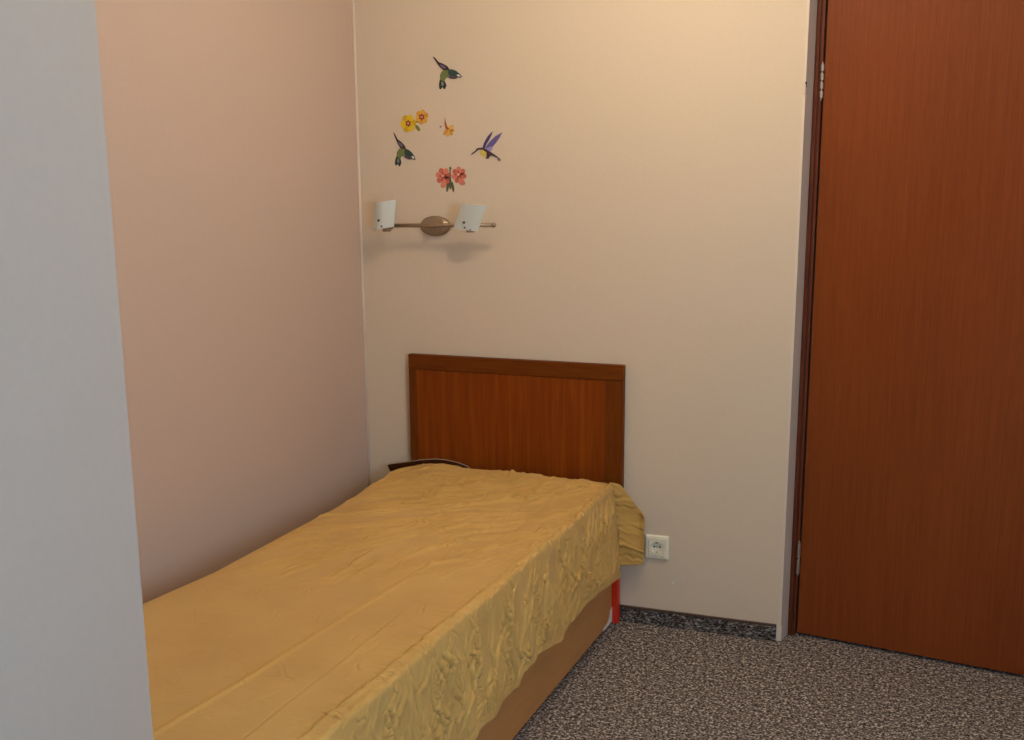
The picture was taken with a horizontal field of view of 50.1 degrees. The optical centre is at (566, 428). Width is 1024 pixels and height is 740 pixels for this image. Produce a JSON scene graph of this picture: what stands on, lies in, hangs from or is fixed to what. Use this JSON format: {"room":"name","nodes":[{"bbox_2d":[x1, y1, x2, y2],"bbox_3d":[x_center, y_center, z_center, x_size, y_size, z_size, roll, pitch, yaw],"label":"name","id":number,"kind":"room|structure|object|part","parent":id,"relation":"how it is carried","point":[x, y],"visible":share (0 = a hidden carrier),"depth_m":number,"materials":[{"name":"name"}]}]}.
{"room":"bedroom","nodes":[
{"label":"bedroom","id":0,"kind":"room"},
{"bbox_2d":[0,0,152,739],"bbox_3d":[-1.165,-0.169,1.605,0.748,2.550,0.585,4,12,19],"label":"wall partition","id":1,"kind":"structure","parent":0,"point":[74,666],"depth_m":1.65,"materials":[{"name":"white paint"}]},
{"bbox_2d":[95,0,368,603],"bbox_3d":[-1.543,-0.212,1.805,0.100,2.550,4.600,4,12,19],"label":"wall","id":2,"kind":"structure","parent":0,"point":[230,125],"depth_m":3.23,"materials":[{"name":"paint"}]},
{"bbox_2d":[354,0,806,625],"bbox_3d":[0.802,-0.547,3.467,3.400,2.550,0.166,4,12,19],"label":"wall","id":3,"kind":"structure","parent":0,"point":[641,196],"depth_m":3.62,"materials":[{"name":"beige paint"}]},
{"bbox_2d":[352,0,370,485],"bbox_3d":[-0.731,-0.645,3.912,0.009,2.550,0.009,4,12,19],"label":"trim","id":4,"kind":"structure","parent":3,"relation":"attached to","point":[353,5],"depth_m":3.90,"materials":[{"name":"beige paint"}]},
{"bbox_2d":[393,132,414,165],"bbox_3d":[-0.557,-0.967,3.783,0.087,0.116,0.002,5,12,20],"label":"sticker","id":5,"kind":"object","parent":3,"relation":"attached to","point":[402,151],"visible":1,"depth_m":3.79,"materials":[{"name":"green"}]},
{"bbox_2d":[400,109,427,131],"bbox_3d":[-0.520,-1.056,3.752,0.107,0.074,0.004,4,12,18],"label":"sticker","id":6,"kind":"object","parent":3,"relation":"attached to","point":[408,123],"visible":1,"depth_m":3.75,"materials":[{"name":"yellow"}]},
{"bbox_2d":[373,200,495,235],"bbox_3d":[-0.449,-0.719,3.733,0.456,0.124,0.118,4,12,19],"label":"wall lamp","id":7,"kind":"object","parent":3,"relation":"attached to","point":[469,217],"visible":1,"depth_m":3.74,"materials":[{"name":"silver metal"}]},
{"bbox_3d":[-0.628,-0.734,3.759,0.102,0.106,0.046,4,12,19],"label":"lamp shade","id":8,"kind":"part","parent":7,"relation":"part of","materials":[{"name":"white glass"}]},
{"bbox_3d":[-0.456,-0.703,3.792,0.115,0.069,0.020,4,12,19],"label":"wall plate","id":9,"kind":"part","parent":7,"relation":"part of","materials":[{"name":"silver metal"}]},
{"bbox_3d":[-0.324,-0.706,3.653,0.136,0.092,0.047,4,12,19],"label":"lamp shade","id":10,"kind":"part","parent":7,"relation":"part of","materials":[{"name":"white glass"}]},
{"bbox_2d":[440,120,454,136],"bbox_3d":[-0.404,-1.026,3.717,0.056,0.066,0.002,4,12,19],"label":"sticker","id":11,"kind":"object","parent":3,"relation":"attached to","point":[449,130],"visible":1,"depth_m":3.72,"materials":[{"name":"orange"}]},
{"bbox_2d":[433,57,462,88],"bbox_3d":[-0.398,-1.198,3.679,0.109,0.107,0.002,4,12,20],"label":"sticker","id":12,"kind":"object","parent":3,"relation":"attached to","point":[452,74],"visible":1,"depth_m":3.68,"materials":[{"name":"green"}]},
{"bbox_2d":[436,166,465,191],"bbox_3d":[-0.394,-0.855,3.748,0.116,0.086,0.002,4,12,19],"label":"sticker","id":13,"kind":"object","parent":3,"relation":"attached to","point":[443,176],"visible":1,"depth_m":3.75,"materials":[{"name":"red"}]},
{"bbox_2d":[471,131,501,160],"bbox_3d":[-0.268,-0.951,3.683,0.117,0.100,0.002,4,12,19],"label":"sticker","id":14,"kind":"object","parent":3,"relation":"attached to","point":[485,150],"visible":1,"depth_m":3.68,"materials":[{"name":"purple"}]},
{"bbox_2d":[645,534,668,559],"bbox_3d":[0.311,0.406,3.749,0.083,0.083,0.011,4,12,19],"label":"wall socket","id":15,"kind":"object","parent":3,"relation":"attached to","point":[656,546],"visible":1,"depth_m":3.75,"materials":[{"name":"beige plastic"}]},
{"bbox_2d":[620,604,776,640],"bbox_3d":[-0.018,0.629,3.913,1.529,0.058,0.013,4,12,19],"label":"baseboard","id":16,"kind":"structure","parent":3,"relation":"attached to","point":[642,615],"depth_m":3.75,"materials":[{"name":"carpet"}]},
{"bbox_2d":[776,0,809,640],"bbox_3d":[0.718,-0.322,3.462,0.018,2.110,0.012,4,12,19],"label":"trim","id":17,"kind":"structure","parent":3,"relation":"attached to","point":[778,628],"depth_m":3.46,"materials":[{"name":"beige paint"}]},
{"bbox_2d":[781,0,817,638],"bbox_3d":[0.755,-0.336,3.530,0.016,2.110,0.158,4,12,19],"label":"trim","id":18,"kind":"structure","parent":3,"relation":"attached to","point":[813,3],"depth_m":3.48,"materials":[{"name":"beige paint"}]},
{"bbox_2d":[788,0,827,634],"bbox_3d":[1.179,-0.310,3.414,0.860,2.110,0.095,4,12,19],"label":"door frame","id":19,"kind":"structure","parent":3,"relation":"attached to","point":[822,5],"depth_m":3.50,"materials":[{"name":"brown wood"}]},
{"bbox_2d":[796,0,1023,674],"bbox_3d":[1.142,-0.282,3.340,0.812,2.065,0.052,6,13,28],"label":"door","id":20,"kind":"structure","parent":3,"relation":"in","point":[912,542],"depth_m":3.36,"materials":[{"name":"brown wood"}]},
{"bbox_2d":[512,621,1023,739],"bbox_3d":[0.139,1.134,1.749,3.500,0.050,5.300,4,12,19],"label":"floor","id":21,"kind":"structure","parent":0,"point":[635,681],"depth_m":3.28,"materials":[{"name":"carpet"}]},
{"bbox_2d":[408,353,625,739],"bbox_3d":[-0.515,0.394,2.948,0.800,0.908,2.024,4,12,19],"label":"bed","id":22,"kind":"object","parent":21,"relation":"on","point":[560,419],"visible":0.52,"depth_m":3.78,"materials":[{"name":"brown wood"}]},
{"bbox_2d":[143,463,644,739],"bbox_3d":[-0.520,0.488,2.941,0.962,0.362,2.022,4,12,19],"label":"bedspread","id":23,"kind":"object","parent":22,"relation":"on","point":[412,607],"visible":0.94,"depth_m":2.70,"materials":[{"name":"fabric"}]},
{"bbox_2d":[388,458,469,470],"bbox_3d":[-0.495,0.143,3.940,0.326,0.079,0.018,4,12,19],"label":"blanket","id":24,"kind":"object","parent":22,"relation":"on","point":[392,467],"visible":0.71,"depth_m":3.94,"materials":[{"name":"brown fabric"}]},
{"bbox_3d":[-0.201,0.068,3.845,0.709,0.524,0.010,4,12,19],"label":"panel","id":25,"kind":"part","parent":22,"relation":"part of","materials":[{"name":"brown wood"}]},
{"bbox_3d":[-0.182,-0.215,3.786,0.800,0.053,0.024,4,12,19],"label":"rail","id":26,"kind":"part","parent":22,"relation":"part of","materials":[{"name":"brown wood"}]},
{"bbox_3d":[-0.179,0.693,2.867,0.020,0.333,1.982,4,12,19],"label":"panel","id":27,"kind":"part","parent":22,"relation":"part of","materials":[{"name":"brown wood"}]},
{"bbox_3d":[0.169,0.515,3.799,0.035,0.330,0.028,4,12,19],"label":"leg","id":28,"kind":"part","parent":22,"relation":"part of","materials":[{"name":"red wood"}]}
]}

